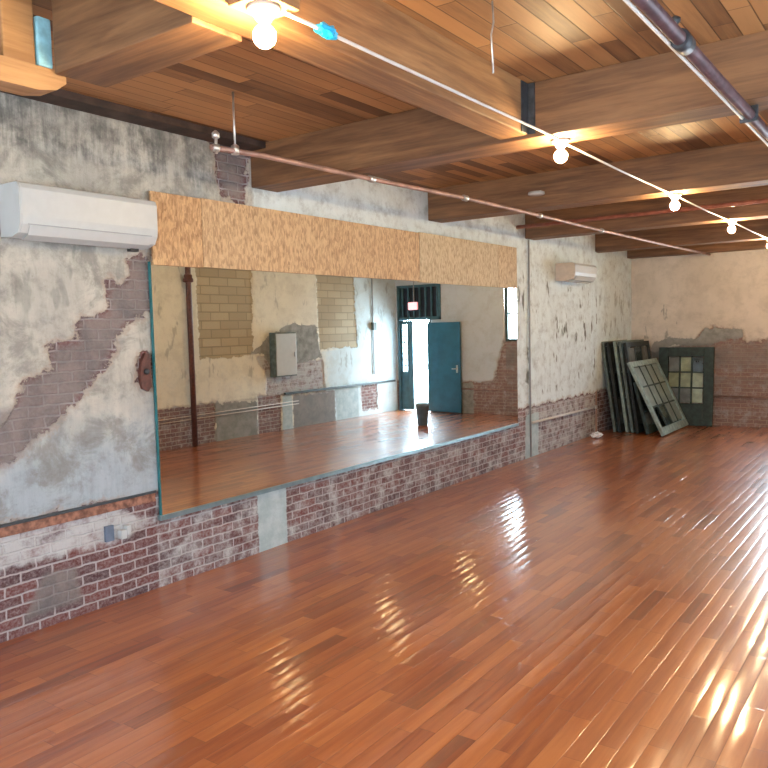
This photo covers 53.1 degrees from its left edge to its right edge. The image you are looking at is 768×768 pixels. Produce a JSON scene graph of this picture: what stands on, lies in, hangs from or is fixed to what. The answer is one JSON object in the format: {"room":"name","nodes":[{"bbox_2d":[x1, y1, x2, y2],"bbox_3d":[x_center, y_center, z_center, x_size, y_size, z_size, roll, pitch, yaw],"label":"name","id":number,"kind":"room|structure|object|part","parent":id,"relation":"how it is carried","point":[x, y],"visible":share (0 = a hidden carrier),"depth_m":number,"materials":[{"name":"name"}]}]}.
{"room":"dance studio","nodes":[
{"label":"dance studio","id":0,"kind":"room"},
{"bbox_2d":[0,92,631,642],"bbox_3d":[-0.404,-0.324,6.801,0.207,3.090,15.800,2,5,36],"label":"wall","id":1,"kind":"structure","parent":0,"point":[77,422],"depth_m":4.95,"materials":[{"name":"paint"}]},
{"bbox_2d":[0,493,155,537],"bbox_3d":[-3.213,0.962,2.762,0.020,0.055,5.800,2,5,36],"label":"trim","id":2,"kind":"structure","parent":1,"relation":"attached to","point":[84,513],"depth_m":4.62,"materials":[{"name":"brown wood"}]},
{"bbox_2d":[0,490,156,527],"bbox_3d":[-3.207,0.925,2.757,0.024,0.016,5.805,2,5,36],"label":"trim","id":3,"kind":"structure","parent":1,"relation":"attached to","point":[154,491],"depth_m":4.61,"materials":[{"name":"metal"}]},
{"bbox_2d":[0,181,157,251],"bbox_3d":[-1.762,-0.960,4.513,0.208,0.319,0.895,2,5,36],"label":"air conditioner","id":4,"kind":"object","parent":1,"relation":"attached to","point":[28,211],"visible":1,"depth_m":4.37,"materials":[{"name":"white plastic"}]},
{"bbox_2d":[104,524,130,541],"bbox_3d":[-1.684,0.936,4.862,0.055,0.100,0.165,2,5,36],"label":"electrical outlet","id":5,"kind":"object","parent":1,"relation":"attached to","point":[108,530],"visible":1,"depth_m":4.84,"materials":[{"name":"white plastic"}]},
{"bbox_3d":[-1.728,0.940,4.829,0.022,0.100,0.060,2,5,36],"label":"plate","id":6,"kind":"part","parent":5,"relation":"part of","materials":[{"name":"plastic"}]},
{"bbox_2d":[0,89,265,150],"bbox_3d":[-2.912,-1.512,2.938,0.170,0.049,6.795,2,5,36],"label":"wall plate","id":7,"kind":"object","parent":1,"relation":"attached to","point":[60,97],"visible":0.84,"depth_m":4.80,"materials":[{"name":"brown wood"}]},
{"bbox_2d":[138,353,151,390],"bbox_3d":[-1.562,-0.075,5.011,0.056,0.250,0.085,2,5,36],"label":"junction box","id":8,"kind":"object","parent":1,"relation":"attached to","point":[144,372],"visible":1,"depth_m":5.00,"materials":[{"name":"metal"}]},
{"bbox_2d":[149,191,202,267],"bbox_3d":[-1.390,-1.030,5.156,0.018,0.473,0.420,2,5,36],"label":"board","id":9,"kind":"object","parent":1,"relation":"attached to","point":[179,238],"visible":0.95,"depth_m":5.15,"materials":[{"name":"beige wood"}]},
{"bbox_2d":[200,198,419,280],"bbox_3d":[-0.462,-1.150,6.450,0.018,0.472,2.765,2,5,36],"label":"board","id":10,"kind":"object","parent":1,"relation":"attached to","point":[234,236],"visible":1,"depth_m":6.15,"materials":[{"name":"beige wood"}]},
{"bbox_2d":[148,261,518,520],"bbox_3d":[0.058,-0.140,7.251,0.038,1.713,5.420,2,5,36],"label":"wall mirror","id":11,"kind":"object","parent":1,"relation":"attached to","point":[264,381],"visible":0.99,"depth_m":6.29,"materials":[{"name":"clear glass"}]},
{"bbox_2d":[418,232,498,286],"bbox_3d":[0.838,-1.312,8.261,0.018,0.490,1.685,2,5,36],"label":"board","id":12,"kind":"object","parent":1,"relation":"attached to","point":[443,259],"visible":1,"depth_m":8.17,"materials":[{"name":"beige wood"}]},
{"bbox_2d":[498,245,516,287],"bbox_3d":[1.469,-1.391,9.141,0.018,0.490,0.475,2,5,36],"label":"board","id":13,"kind":"object","parent":1,"relation":"attached to","point":[507,255],"visible":1,"depth_m":9.13,"materials":[{"name":"beige wood"}]},
{"bbox_2d":[528,240,531,456],"bbox_3d":[1.849,-0.441,9.740,0.023,2.750,0.024,2,5,36],"label":"conduit","id":14,"kind":"object","parent":1,"relation":"attached to","point":[528,240],"visible":1,"depth_m":9.73,"materials":[{"name":"grey plastic"}]},
{"bbox_2d":[532,405,596,423],"bbox_3d":[2.562,0.427,10.759,0.056,0.063,2.295,2,5,36],"label":"conduit","id":15,"kind":"object","parent":1,"relation":"attached to","point":[594,406],"visible":1,"depth_m":10.65,"materials":[{"name":"white plastic"}]},
{"bbox_2d":[555,262,596,283],"bbox_3d":[2.666,-1.528,10.624,0.278,0.254,0.820,2,5,36],"label":"air conditioner","id":16,"kind":"object","parent":1,"relation":"attached to","point":[566,272],"visible":1,"depth_m":10.35,"materials":[{"name":"white plastic"}]},
{"bbox_2d":[516,198,767,228],"bbox_3d":[3.575,-1.869,8.015,4.800,0.044,0.044,2,5,36],"label":"pipe","id":17,"kind":"object","parent":1,"relation":"attached to","point":[758,201],"visible":1,"depth_m":8.46,"materials":[{"name":"red metal"}]},
{"bbox_2d":[0,425,767,767],"bbox_3d":[1.687,1.331,5.450,5.550,0.120,16.200,2,5,36],"label":"floor","id":18,"kind":"structure","parent":0,"point":[589,602],"depth_m":4.20,"materials":[{"name":"brown wood"}]},
{"bbox_2d":[590,431,603,437],"bbox_3d":[3.176,0.757,11.430,0.205,0.118,0.208,-2,4,-6],"label":"crumpled paper","id":19,"kind":"object","parent":18,"relation":"on","point":[597,434],"visible":1,"depth_m":11.39,"materials":[{"name":"white paper"}]},
{"bbox_2d":[601,339,688,435],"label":"doors","id":20,"kind":"structure","parent":18,"relation":"on","point":[653,385],"depth_m":11.90,"materials":[{"name":"green paint"}]},
{"bbox_3d":[3.826,0.002,12.427,0.241,1.411,1.150,2,5,36],"label":"window sash","id":21,"kind":"part","parent":20,"relation":"part of","materials":[{"name":"grey wood"}]},
{"bbox_3d":[3.636,-0.389,12.093,0.006,0.379,0.305,-8,-1,36],"label":"pane","id":22,"kind":"part","parent":20,"relation":"part of","materials":[{"name":"grey glass"}]},
{"bbox_3d":[3.889,0.010,12.359,0.240,1.401,1.150,2,5,36],"label":"window sash","id":23,"kind":"part","parent":20,"relation":"part of","materials":[{"name":"grey wood"}]},
{"bbox_3d":[3.692,0.012,12.089,0.006,0.379,0.305,-8,-1,36],"label":"pane","id":24,"kind":"part","parent":20,"relation":"part of","materials":[{"name":"grey glass"}]},
{"bbox_3d":[3.748,0.413,12.085,0.006,0.379,0.305,-8,-1,36],"label":"pane","id":25,"kind":"part","parent":20,"relation":"part of","materials":[{"name":"glass"}]},
{"bbox_3d":[3.996,0.003,12.355,0.241,1.411,1.150,2,5,36],"label":"window sash","id":26,"kind":"part","parent":20,"relation":"part of","materials":[{"name":"grey wood"}]},
{"bbox_3d":[4.058,0.006,12.287,0.241,1.411,1.150,2,5,36],"label":"window sash","id":27,"kind":"part","parent":20,"relation":"part of","materials":[{"name":"grey wood"}]},
{"bbox_3d":[3.965,-0.660,12.293,0.045,0.075,0.998,-8,-1,36],"label":"rail","id":28,"kind":"part","parent":20,"relation":"part of","materials":[{"name":"grey paint"}]},
{"bbox_3d":[3.857,-0.375,11.936,0.006,0.376,0.305,-8,-1,36],"label":"pane","id":29,"kind":"part","parent":20,"relation":"part of","materials":[{"name":"grey glass"}]},
{"bbox_3d":[4.018,-0.635,12.208,0.045,0.075,0.998,-8,-1,36],"label":"rail","id":30,"kind":"part","parent":20,"relation":"part of","materials":[{"name":"green paint"}]},
{"bbox_3d":[4.050,-0.399,12.206,0.006,0.376,0.305,-8,-1,36],"label":"pane","id":31,"kind":"part","parent":20,"relation":"part of","materials":[{"name":"glass"}]},
{"bbox_3d":[4.109,0.021,12.202,0.238,1.391,1.150,2,5,36],"label":"window sash","id":32,"kind":"part","parent":20,"relation":"part of","materials":[{"name":"grey wood"}]},
{"bbox_3d":[3.967,0.421,11.928,0.006,0.376,0.305,-8,-1,36],"label":"pane","id":33,"kind":"part","parent":20,"relation":"part of","materials":[{"name":"black glass"}]},
{"bbox_3d":[3.904,-0.110,11.712,0.006,0.306,0.280,-30,-13,34],"label":"pane","id":34,"kind":"part","parent":20,"relation":"part of","materials":[{"name":"grey glass"}]},
{"bbox_3d":[4.095,-0.333,12.124,0.045,0.085,1.228,-30,-13,34],"label":"rail","id":35,"kind":"part","parent":20,"relation":"part of","materials":[{"name":"green paint"}]},
{"bbox_3d":[4.244,-0.423,12.476,0.006,0.376,0.305,-8,-1,36],"label":"pane","id":36,"kind":"part","parent":20,"relation":"part of","materials":[{"name":"glass"}]},
{"bbox_3d":[4.024,0.328,11.830,0.006,0.181,0.305,-16,-5,36],"label":"pane","id":37,"kind":"part","parent":20,"relation":"part of","materials":[{"name":"black glass"}]},
{"bbox_3d":[4.083,-0.133,11.961,0.006,0.306,0.280,-30,-13,34],"label":"pane","id":38,"kind":"part","parent":20,"relation":"part of","materials":[{"name":"glass"}]},
{"bbox_3d":[4.197,0.655,12.195,0.045,0.120,0.998,-8,-1,36],"label":"rail","id":39,"kind":"part","parent":20,"relation":"part of","materials":[{"name":"green paint"}]},
{"bbox_3d":[4.069,0.529,11.815,0.006,0.181,0.305,-16,-5,36],"label":"pane","id":40,"kind":"part","parent":20,"relation":"part of","materials":[{"name":"glass"}]},
{"bbox_3d":[4.028,0.191,11.650,0.006,0.306,0.280,-30,-13,34],"label":"pane","id":41,"kind":"part","parent":20,"relation":"part of","materials":[{"name":"beige glass"}]},
{"bbox_3d":[4.222,0.326,12.098,0.239,0.801,1.150,2,5,36],"label":"window sash","id":42,"kind":"part","parent":20,"relation":"part of","materials":[{"name":"grey wood"}]},
{"bbox_3d":[4.262,-0.155,12.210,0.006,0.306,0.280,-30,-13,34],"label":"pane","id":43,"kind":"part","parent":20,"relation":"part of","materials":[{"name":"glass"}]},
{"bbox_3d":[4.207,0.169,11.899,0.006,0.306,0.280,-30,-13,34],"label":"pane","id":44,"kind":"part","parent":20,"relation":"part of","materials":[{"name":"grey glass"}]},
{"bbox_3d":[4.299,0.664,12.073,0.045,0.120,0.998,-16,-5,36],"label":"rail","id":45,"kind":"part","parent":20,"relation":"part of","materials":[{"name":"green paint"}]},
{"bbox_3d":[4.441,-0.177,12.459,0.006,0.306,0.280,-30,-13,34],"label":"pane","id":46,"kind":"part","parent":20,"relation":"part of","materials":[{"name":"beige glass"}]},
{"bbox_3d":[4.385,0.146,12.149,0.006,0.306,0.280,-30,-13,34],"label":"pane","id":47,"kind":"part","parent":20,"relation":"part of","materials":[{"name":"beige glass"}]},
{"bbox_3d":[4.330,0.470,11.838,0.006,0.306,0.280,-30,-13,34],"label":"pane","id":48,"kind":"part","parent":20,"relation":"part of","materials":[{"name":"glass"}]},
{"bbox_3d":[4.564,0.124,12.398,0.006,0.306,0.280,-30,-13,34],"label":"pane","id":49,"kind":"part","parent":20,"relation":"part of","materials":[{"name":"glass"}]},
{"bbox_3d":[4.509,0.448,12.087,0.006,0.306,0.280,-30,-13,34],"label":"pane","id":50,"kind":"part","parent":20,"relation":"part of","materials":[{"name":"beige glass"}]},
{"bbox_3d":[4.504,0.664,11.921,0.045,0.120,1.228,-30,-13,34],"label":"rail","id":51,"kind":"part","parent":20,"relation":"part of","materials":[{"name":"green paint"}]},
{"bbox_3d":[4.688,0.426,12.336,0.006,0.306,0.280,-30,-13,34],"label":"pane","id":52,"kind":"part","parent":20,"relation":"part of","materials":[{"name":"beige glass"}]},
{"bbox_2d":[659,347,714,426],"bbox_3d":[4.929,0.038,12.559,0.860,1.274,0.160,2,5,36],"label":"door","id":53,"kind":"structure","parent":18,"relation":"on","point":[683,365],"depth_m":12.48,"materials":[{"name":"green paint"}]},
{"bbox_3d":[4.787,-0.326,12.667,0.159,0.229,0.006,2,0,36],"label":"pane","id":54,"kind":"part","parent":53,"relation":"part of","materials":[{"name":"grey glass"}]},
{"bbox_3d":[4.780,-0.071,12.668,0.159,0.229,0.006,2,0,36],"label":"pane","id":55,"kind":"part","parent":53,"relation":"part of","materials":[{"name":"yellow glass"}]},
{"bbox_3d":[4.774,0.184,12.668,0.159,0.229,0.006,2,0,36],"label":"pane","id":56,"kind":"part","parent":53,"relation":"part of","materials":[{"name":"grey glass"}]},
{"bbox_3d":[4.925,0.188,12.559,0.159,0.229,0.006,2,0,36],"label":"pane","id":57,"kind":"part","parent":53,"relation":"part of","materials":[{"name":"grey glass"}]},
{"bbox_3d":[4.932,-0.067,12.559,0.159,0.229,0.006,2,0,36],"label":"pane","id":58,"kind":"part","parent":53,"relation":"part of","materials":[{"name":"yellow glass"}]},
{"bbox_3d":[4.944,-0.524,12.559,0.558,0.150,0.050,2,0,36],"label":"rail","id":59,"kind":"part","parent":53,"relation":"part of","materials":[{"name":"green paint"}]},
{"bbox_3d":[4.939,-0.322,12.559,0.159,0.229,0.006,2,0,36],"label":"pane","id":60,"kind":"part","parent":53,"relation":"part of","materials":[{"name":"yellow glass"}]},
{"bbox_3d":[4.917,0.495,12.559,0.558,0.360,0.050,2,0,36],"label":"rail","id":61,"kind":"part","parent":53,"relation":"part of","materials":[{"name":"green paint"}]},
{"bbox_3d":[5.084,-0.063,12.450,0.159,0.229,0.006,2,0,36],"label":"pane","id":62,"kind":"part","parent":53,"relation":"part of","materials":[{"name":"yellow glass"}]},
{"bbox_3d":[5.077,0.192,12.451,0.159,0.229,0.006,2,0,36],"label":"pane","id":63,"kind":"part","parent":53,"relation":"part of","materials":[{"name":"beige glass"}]},
{"bbox_3d":[5.090,-0.318,12.450,0.159,0.229,0.006,2,0,36],"label":"pane","id":64,"kind":"part","parent":53,"relation":"part of","materials":[{"name":"grey glass"}]},
{"bbox_2d":[32,0,767,212],"bbox_3d":[1.607,-1.870,5.220,5.550,0.120,16.200,2,5,36],"label":"ceiling","id":65,"kind":"structure","parent":0,"point":[278,94],"depth_m":4.21,"materials":[{"name":"brown wood"}]},
{"bbox_2d":[0,0,65,95],"bbox_3d":[-1.884,-1.341,2.604,0.198,0.394,1.625,2,5,36],"label":"ceiling beam","id":66,"kind":"structure","parent":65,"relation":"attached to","point":[26,65],"depth_m":3.08,"materials":[{"name":"brown wood"}]},
{"bbox_2d":[51,0,241,86],"bbox_3d":[-0.947,-1.434,3.006,0.850,0.315,0.240,2,5,36],"label":"ceiling beam","id":67,"kind":"structure","parent":65,"relation":"attached to","point":[103,43],"depth_m":2.96,"materials":[{"name":"brown wood"}]},
{"bbox_2d":[154,0,534,139],"bbox_3d":[-1.149,-1.335,1.691,0.345,0.311,6.800,2,5,36],"label":"girder","id":68,"kind":"object","parent":65,"relation":"attached to","point":[377,26],"visible":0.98,"depth_m":3.38,"materials":[{"name":"brown wood"}]},
{"bbox_2d":[247,0,280,48],"bbox_3d":[-0.401,-1.194,2.575,0.112,0.134,0.112,2,5,36],"label":"light","id":69,"kind":"object","parent":68,"relation":"attached to","point":[263,11],"visible":1,"depth_m":2.55,"materials":[{"name":"white glass"}]},
{"bbox_3d":[-0.401,-1.172,2.576,0.078,0.089,0.078,2,5,36],"label":"bulb","id":70,"kind":"part","parent":69,"relation":"part of","materials":[{"name":"white glass"}]},
{"bbox_2d":[284,11,558,140],"bbox_3d":[0.343,-1.334,3.528,0.029,0.021,2.311,2,5,36],"label":"cable","id":71,"kind":"object","parent":68,"relation":"attached to","point":[287,14],"visible":1,"depth_m":3.21,"materials":[{"name":"white plastic"}]},
{"bbox_2d":[314,21,337,39],"bbox_3d":[-0.205,-1.265,2.751,0.053,0.055,0.124,2,5,36],"label":"bundle","id":72,"kind":"object","parent":71,"relation":"attached to","point":[326,31],"visible":0.98,"depth_m":2.73,"materials":[{"name":"blue plastic"}]},
{"bbox_3d":[0.823,-1.582,4.388,0.044,0.285,0.099,2,5,36],"label":"hanger plate","id":73,"kind":"part","parent":68,"relation":"part of","materials":[{"name":"metal"}]},
{"bbox_2d":[209,92,710,254],"bbox_3d":[2.146,-1.856,8.260,0.148,0.370,10.051,2,5,38],"label":"conduit","id":74,"kind":"object","parent":65,"relation":"hanging from","point":[234,150],"visible":1,"depth_m":5.44,"materials":[{"name":"metal"}]},
{"bbox_3d":[-0.871,-1.514,4.463,0.048,0.358,0.048,2,5,36],"label":"hanger rod","id":75,"kind":"part","parent":74,"relation":"part of","materials":[{"name":"metal"}]},
{"bbox_2d":[490,1,494,72],"bbox_3d":[0.467,-1.493,3.305,0.019,0.300,0.009,-1,4,9],"label":"wire","id":76,"kind":"object","parent":65,"relation":"hanging from","point":[491,1],"visible":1,"depth_m":3.30,"materials":[{"name":"metal"}]},
{"bbox_2d":[251,30,767,191],"bbox_3d":[1.115,-1.586,4.413,5.000,0.315,0.280,2,5,36],"label":"ceiling beam","id":77,"kind":"structure","parent":65,"relation":"attached to","point":[660,90],"depth_m":4.36,"materials":[{"name":"brown wood"}]},
{"bbox_2d":[551,137,569,162],"bbox_3d":[1.038,-1.366,4.513,0.112,0.134,0.112,2,5,36],"label":"light","id":78,"kind":"object","parent":77,"relation":"attached to","point":[560,156],"visible":1,"depth_m":4.49,"materials":[{"name":"white glass"}]},
{"bbox_3d":[1.039,-1.344,4.514,0.078,0.089,0.078,2,5,36],"label":"bulb","id":79,"kind":"part","parent":78,"relation":"part of","materials":[{"name":"white glass"}]},
{"bbox_2d":[566,143,673,194],"bbox_3d":[1.756,-1.510,5.521,0.016,0.022,2.390,1,5,35],"label":"cable","id":80,"kind":"object","parent":77,"relation":"attached to","point":[568,145],"visible":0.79,"depth_m":5.25,"materials":[{"name":"white plastic"}]},
{"bbox_2d":[428,139,767,222],"bbox_3d":[2.551,-1.766,6.415,5.000,0.315,0.260,2,5,36],"label":"ceiling beam","id":81,"kind":"structure","parent":65,"relation":"attached to","point":[740,165],"depth_m":6.67,"materials":[{"name":"brown wood"}]},
{"bbox_2d":[528,190,544,196],"bbox_3d":[1.389,-1.736,6.993,0.156,0.047,0.158,2,5,36],"label":"smoke detector","id":82,"kind":"object","parent":81,"relation":"attached to","point":[532,193],"visible":1,"depth_m":6.94,"materials":[{"name":"white plastic"}]},
{"bbox_2d":[668,193,681,209],"bbox_3d":[2.480,-1.549,6.547,0.112,0.134,0.112,2,5,36],"label":"light","id":83,"kind":"object","parent":81,"relation":"attached to","point":[674,205],"visible":1,"depth_m":6.52,"materials":[{"name":"white glass"}]},
{"bbox_3d":[2.480,-1.526,6.549,0.078,0.089,0.078,2,5,36],"label":"bulb","id":84,"kind":"part","parent":83,"relation":"part of","materials":[{"name":"white glass"}]},
{"bbox_2d":[623,0,767,145],"bbox_3d":[2.411,-1.469,4.678,0.086,0.141,15.800,2,5,36],"label":"pipe","id":85,"kind":"object","parent":81,"relation":"attached to","point":[681,42],"visible":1,"depth_m":2.98,"materials":[{"name":"metal"}]},
{"bbox_2d":[525,185,767,239],"bbox_3d":[3.870,-1.931,8.254,5.000,0.315,0.260,2,5,36],"label":"ceiling beam","id":86,"kind":"structure","parent":65,"relation":"attached to","point":[753,211],"depth_m":8.69,"materials":[{"name":"brown wood"}]},
{"bbox_2d":[679,197,730,221],"bbox_3d":[3.135,-1.684,7.459,0.014,0.021,2.140,2,5,36],"label":"cable","id":87,"kind":"object","parent":86,"relation":"attached to","point":[679,197],"visible":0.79,"depth_m":7.36,"materials":[{"name":"white plastic"}]},
{"bbox_2d":[726,220,736,232],"bbox_3d":[3.794,-1.713,8.379,0.112,0.134,0.112,2,5,36],"label":"light","id":88,"kind":"object","parent":86,"relation":"attached to","point":[731,229],"visible":1,"depth_m":8.35,"materials":[{"name":"white glass"}]},
{"bbox_3d":[3.794,-1.691,8.380,0.078,0.089,0.078,2,5,36],"label":"bulb","id":89,"kind":"part","parent":88,"relation":"part of","materials":[{"name":"white glass"}]},
{"bbox_2d":[735,223,767,238],"bbox_3d":[4.490,-1.854,9.347,0.014,0.021,2.280,2,5,36],"label":"cable","id":90,"kind":"object","parent":86,"relation":"attached to","point":[735,223],"visible":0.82,"depth_m":9.17,"materials":[{"name":"white plastic"}]},
{"bbox_2d":[595,218,767,252],"bbox_3d":[5.248,-2.110,10.261,5.100,0.315,0.240,2,5,36],"label":"ceiling beam","id":91,"kind":"structure","parent":65,"relation":"attached to","point":[714,233],"depth_m":10.84,"materials":[{"name":"brown wood"}]},
{"bbox_2d":[627,240,767,258],"bbox_3d":[6.138,-2.225,11.544,5.150,0.315,0.230,2,5,36],"label":"ceiling beam","id":92,"kind":"structure","parent":65,"relation":"attached to","point":[757,244],"depth_m":12.20,"materials":[{"name":"brown wood"}]},
{"bbox_2d":[595,392,596,431],"bbox_3d":[3.156,-0.770,11.773,0.196,3.090,0.042,2,5,36],"label":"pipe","id":93,"kind":"structure","parent":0,"point":[596,392],"depth_m":11.80,"materials":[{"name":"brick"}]},
{"bbox_2d":[631,249,767,427],"bbox_3d":[6.296,-0.852,11.815,5.550,3.090,0.207,2,5,36],"label":"wall","id":94,"kind":"structure","parent":0,"point":[719,300],"depth_m":12.37,"materials":[{"name":"beige paint"}]},
{"bbox_2d":[713,395,767,397],"bbox_3d":[6.458,0.224,11.651,2.850,0.028,0.028,2,5,36],"label":"conduit","id":95,"kind":"object","parent":94,"relation":"attached to","point":[713,395],"visible":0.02,"depth_m":12.20,"materials":[{"name":"metal"}]}
]}

